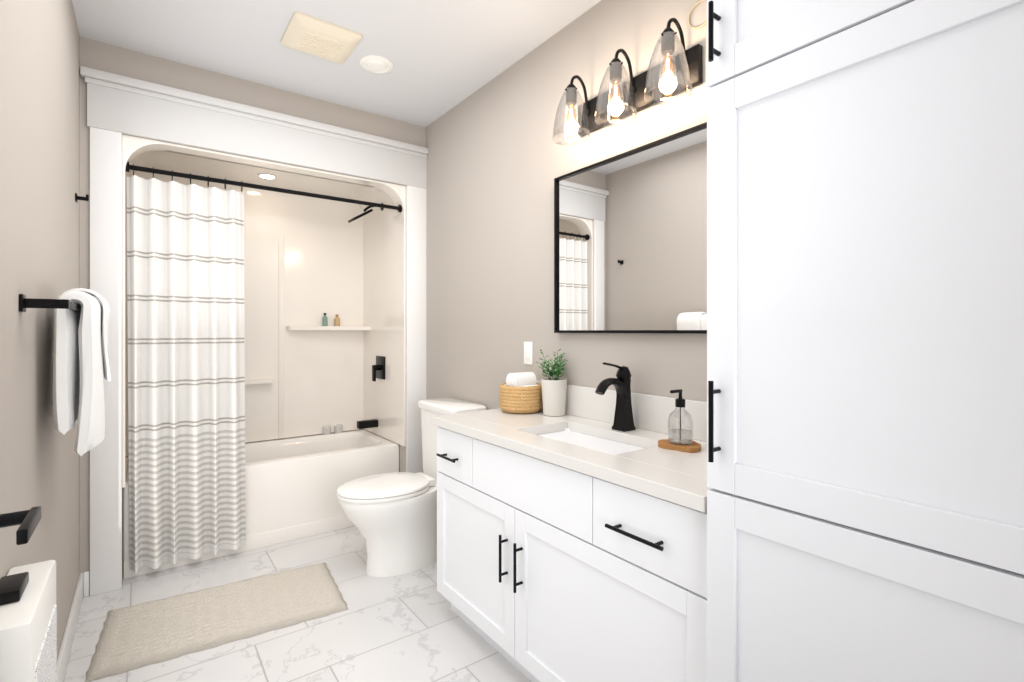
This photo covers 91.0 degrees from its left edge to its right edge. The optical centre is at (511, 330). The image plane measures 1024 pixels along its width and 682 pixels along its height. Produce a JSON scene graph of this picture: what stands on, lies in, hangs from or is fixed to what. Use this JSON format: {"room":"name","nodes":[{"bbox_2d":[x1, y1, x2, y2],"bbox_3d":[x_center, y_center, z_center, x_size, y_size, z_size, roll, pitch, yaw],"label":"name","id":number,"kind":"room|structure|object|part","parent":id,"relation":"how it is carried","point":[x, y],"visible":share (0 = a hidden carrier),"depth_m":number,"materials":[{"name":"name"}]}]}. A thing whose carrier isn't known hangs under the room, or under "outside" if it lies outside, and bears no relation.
{"room":"bathroom","nodes":[
{"label":"bathroom","id":0,"kind":"room"},
{"bbox_2d":[0,506,40,544],"bbox_3d":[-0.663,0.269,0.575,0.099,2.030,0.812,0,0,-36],"label":"towel bar","id":1,"kind":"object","parent":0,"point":[27,521],"depth_m":0.85,"materials":[{"name":"black metal"}]},
{"bbox_2d":[0,0,79,657],"bbox_3d":[-1.000,-0.069,0.858,0.100,2.725,3.865,0,0,-36],"label":"wall","id":2,"kind":"structure","parent":0,"point":[39,162],"depth_m":1.49,"materials":[{"name":"beige paint"}]},
{"bbox_2d":[0,560,56,681],"bbox_3d":[-1.026,0.757,1.052,0.084,0.474,0.330,0,0,-36],"label":"heater","id":3,"kind":"object","parent":2,"relation":"attached to","point":[28,628],"visible":0.98,"depth_m":1.01,"materials":[{"name":"white plastic"}]},
{"bbox_2d":[19,288,110,455],"bbox_3d":[-1.353,0.116,1.563,0.162,0.516,0.664,0,0,-36],"label":"towel rail","id":4,"kind":"object","parent":2,"relation":"attached to","point":[81,329],"visible":1,"depth_m":1.50,"materials":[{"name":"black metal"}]},
{"bbox_2d":[57,571,88,681],"bbox_3d":[-0.977,1.234,0.936,0.030,0.120,3.765,0,0,-36],"label":"baseboard","id":5,"kind":"structure","parent":2,"relation":"attached to","point":[81,590],"depth_m":1.99,"materials":[{"name":"white"}]},
{"bbox_2d":[75,193,88,201],"bbox_3d":[-1.966,-0.607,2.303,0.046,0.038,0.036,0,0,-36],"label":"robe hook","id":6,"kind":"object","parent":2,"relation":"attached to","point":[77,198],"visible":0.98,"depth_m":2.30,"materials":[{"name":"black metal"}]},
{"bbox_2d":[80,37,122,594],"bbox_3d":[-2.341,-0.118,2.828,0.262,2.825,0.900,0,0,-36],"label":"wall","id":7,"kind":"structure","parent":0,"point":[100,56],"depth_m":2.46,"materials":[{"name":"beige paint"}]},
{"bbox_2d":[122,48,405,185],"bbox_3d":[-1.384,-1.264,3.046,1.540,0.535,0.120,0,0,-36],"label":"wall","id":8,"kind":"structure","parent":0,"point":[156,70],"depth_m":2.90,"materials":[{"name":"beige paint"}]},
{"bbox_2d":[80,66,427,595],"bbox_3d":[-1.338,0.011,2.974,1.844,2.565,0.050,0,0,-36],"label":"door frame","id":9,"kind":"structure","parent":8,"relation":"attached to","point":[118,106],"depth_m":2.66,"materials":[{"name":"white wood"}]},
{"bbox_2d":[64,526,530,681],"bbox_3d":[-0.478,1.344,1.797,2.050,0.100,4.765,0,0,-36],"label":"floor","id":10,"kind":"structure","parent":0,"point":[412,626],"depth_m":2.15,"materials":[{"name":"tile"}]},
{"bbox_2d":[85,562,347,681],"bbox_3d":[-1.307,1.285,2.328,0.960,0.017,0.559,0,0,-31],"label":"bath rug","id":11,"kind":"object","parent":10,"relation":"on","point":[149,633],"visible":1,"depth_m":2.25,"materials":[{"name":"beige fabric"}]},
{"bbox_2d":[123,429,398,578],"bbox_3d":[-1.612,1.044,3.357,1.536,0.500,0.703,0,0,-36],"label":"tub","id":12,"kind":"object","parent":10,"relation":"on","point":[293,485],"visible":0.58,"depth_m":3.18,"materials":[{"name":"white ceramic"}]},
{"bbox_2d":[122,134,405,487],"bbox_3d":[-1.585,-0.137,3.320,1.538,1.858,0.797,0,0,-36],"label":"shower surround","id":13,"kind":"object","parent":12,"relation":"on","point":[309,262],"visible":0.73,"depth_m":3.72,"materials":[{"name":"white plastic"}]},
{"bbox_2d":[126,162,401,572],"bbox_3d":[-1.375,0.186,3.034,1.512,2.116,0.069,0,0,-36],"label":"shower curtain","id":14,"kind":"object","parent":13,"relation":"hanging from","point":[186,345],"visible":1,"depth_m":2.75,"materials":[{"name":"white fabric"}]},
{"bbox_2d":[322,313,327,325],"bbox_3d":[-1.430,-0.086,3.851,0.040,0.100,0.039,0,0,-36],"label":"bottle","id":15,"kind":"object","parent":13,"relation":"on","point":[324,320],"visible":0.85,"depth_m":3.84,"materials":[{"name":"teal glass"}]},
{"bbox_2d":[334,315,339,325],"bbox_3d":[-1.355,-0.082,3.900,0.044,0.090,0.043,0,0,-36],"label":"bottle","id":16,"kind":"object","parent":13,"relation":"on","point":[337,321],"visible":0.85,"depth_m":3.88,"materials":[{"name":"brown glass"}]},
{"bbox_2d":[323,425,330,434],"bbox_3d":[-1.429,0.763,3.883,0.060,0.060,0.059,0,0,-36],"label":"jar","id":17,"kind":"object","parent":12,"relation":"on","point":[326,429],"visible":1,"depth_m":3.86,"materials":[{"name":"clear glass"}]},
{"bbox_2d":[334,424,342,432],"bbox_3d":[-1.356,0.763,3.936,0.060,0.060,0.059,0,0,-36],"label":"jar","id":18,"kind":"object","parent":12,"relation":"on","point":[338,428],"visible":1,"depth_m":3.91,"materials":[{"name":"clear glass"}]},
{"bbox_2d":[337,398,485,576],"bbox_3d":[-0.582,0.860,2.821,0.777,0.868,0.456,0,0,-36],"label":"toilet","id":19,"kind":"object","parent":10,"relation":"on","point":[392,517],"visible":0.81,"depth_m":2.68,"materials":[{"name":"white ceramic"}]},
{"bbox_2d":[431,422,706,681],"bbox_3d":[0.256,0.860,1.886,0.556,0.870,1.378,0,0,-36],"label":"bathroom vanity","id":20,"kind":"object","parent":10,"relation":"on","point":[572,544],"depth_m":1.59,"materials":[{"name":"painted wood"},{"name":"quartz"},{"name":"black metal"}]},
{"bbox_2d":[431,408,709,505],"bbox_3d":[0.259,0.406,1.893,0.543,0.038,1.386,0,0,-36],"label":"countertop","id":21,"kind":"structure","parent":20,"relation":"on","point":[679,474],"depth_m":1.63,"materials":[{"name":"beige stone"}]},
{"bbox_2d":[499,372,542,412],"bbox_3d":[0.044,0.291,2.425,0.214,0.184,0.216,0,0,-36],"label":"basket","id":22,"kind":"object","parent":21,"relation":"on","point":[520,392],"visible":0.92,"depth_m":2.35,"materials":[{"name":"wicker"}]},
{"bbox_2d":[537,349,567,416],"bbox_3d":[0.190,0.232,2.295,0.178,0.309,0.168,0,0,-36],"label":"plant pot","id":23,"kind":"object","parent":21,"relation":"on","point":[554,389],"visible":1,"depth_m":2.27,"materials":[{"name":"white ceramic"}]},
{"bbox_2d":[531,426,646,453],"bbox_3d":[0.278,0.484,1.864,0.288,0.143,0.528,0,0,-36],"label":"sink","id":24,"kind":"object","parent":21,"relation":"in","point":[568,433],"depth_m":1.95,"materials":[{"name":"white ceramic"}]},
{"bbox_2d":[591,362,634,429],"bbox_3d":[0.394,0.253,1.942,0.176,0.268,0.065,0,0,-36],"label":"faucet","id":25,"kind":"object","parent":21,"relation":"on","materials":[{"name":"black metal"}]},
{"bbox_2d":[658,439,700,452],"bbox_3d":[0.564,0.379,1.674,0.131,0.014,0.147,0,0,-36],"label":"cork coaster","id":26,"kind":"object","parent":21,"relation":"on","point":[694,447],"visible":0.81,"depth_m":1.64,"materials":[{"name":"brown wood"}]},
{"bbox_2d":[668,389,692,444],"bbox_3d":[0.556,0.283,1.671,0.090,0.178,0.080,0,0,-36],"label":"soap dispenser","id":27,"kind":"object","parent":26,"relation":"on","point":[682,435],"visible":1,"depth_m":1.66,"materials":[{"name":"clear glass"}]},
{"bbox_2d":[707,0,1023,681],"bbox_3d":[0.848,0.069,1.052,0.585,2.450,0.656,0,0,-36],"label":"tall cabinet","id":28,"kind":"object","parent":10,"relation":"on","point":[865,338],"visible":1,"depth_m":0.91,"materials":[{"name":"white wood"}]},
{"bbox_2d":[72,0,600,126],"bbox_3d":[-0.213,-1.481,1.434,2.050,0.100,3.865,0,0,-36],"label":"ceiling","id":29,"kind":"structure","parent":0,"point":[443,56],"depth_m":2.47,"materials":[{"name":"white paint"}]},
{"bbox_2d":[281,12,361,63],"bbox_3d":[-0.935,-1.413,2.463,0.310,0.036,0.310,0,0,-36],"label":"ceiling exhaust fan","id":30,"kind":"object","parent":29,"relation":"attached to","point":[311,35],"visible":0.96,"depth_m":2.42,"materials":[{"name":"beige plastic"}]},
{"bbox_2d":[360,55,392,73],"bbox_3d":[-0.726,-1.421,2.698,0.176,0.020,0.176,0,0,-36],"label":"recessed light","id":31,"kind":"object","parent":29,"relation":"in","point":[375,64],"visible":1,"depth_m":2.68,"materials":[{"name":"white plastic"}]},
{"bbox_2d":[367,122,425,471],"bbox_3d":[-0.893,-0.118,3.888,0.248,2.825,0.900,0,0,-36],"label":"wall","id":32,"kind":"structure","parent":0,"point":[415,134],"depth_m":3.50,"materials":[{"name":"beige paint"}]},
{"bbox_2d":[426,0,709,409],"bbox_3d":[0.574,-0.069,2.009,0.100,2.725,3.865,0,0,-36],"label":"wall","id":33,"kind":"structure","parent":0,"point":[499,160],"depth_m":2.59,"materials":[{"name":"beige paint"}]},
{"bbox_2d":[524,342,532,364],"bbox_3d":[0.083,0.114,2.588,0.008,0.116,0.070,0,0,-36],"label":"light switch","id":34,"kind":"object","parent":33,"relation":"attached to","point":[528,352],"visible":1,"depth_m":2.58,"materials":[{"name":"white plastic"}]},
{"bbox_2d":[536,381,706,441],"bbox_3d":[0.472,0.318,2.049,0.014,0.137,1.386,0,0,-36],"label":"backsplash","id":35,"kind":"structure","parent":33,"relation":"attached to","point":[652,412],"depth_m":1.95,"materials":[{"name":"beige stone"}]},
{"bbox_2d":[552,18,701,145],"bbox_3d":[0.416,-0.962,1.966,0.205,0.282,0.654,0,0,-36],"label":"sconce","id":36,"kind":"object","parent":33,"relation":"attached to","point":[672,76],"visible":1,"depth_m":1.93,"materials":[{"name":"black metal"}]},
{"bbox_3d":[0.253,-0.925,2.152,0.162,0.208,0.162,0,0,-36],"label":"lamp shade","id":37,"kind":"part","parent":36,"relation":"part of","materials":[{"name":"clear glass"}]},
{"bbox_3d":[0.402,-0.925,1.948,0.162,0.208,0.162,0,0,-36],"label":"lamp shade","id":38,"kind":"part","parent":36,"relation":"part of","materials":[{"name":"clear glass"}]},
{"bbox_3d":[0.544,-0.925,1.755,0.162,0.208,0.162,0,0,-36],"label":"lamp shade","id":39,"kind":"part","parent":36,"relation":"part of","materials":[{"name":"clear glass"}]},
{"bbox_2d":[554,122,706,333],"bbox_3d":[0.470,-0.357,2.041,0.028,0.732,0.879,0,0,-36],"label":"mirror","id":40,"kind":"object","parent":33,"relation":"attached to","point":[630,241],"visible":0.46,"depth_m":2.00,"materials":[{"name":"black metal"}]},
{"bbox_2d":[688,0,706,28],"bbox_3d":[0.671,-1.126,1.786,0.008,0.095,0.105,0,0,-36],"label":"cable","id":41,"kind":"object","parent":33,"relation":"attached to","point":[689,17],"visible":0.58,"depth_m":1.81,"materials":[{"name":"beige"}]}
]}

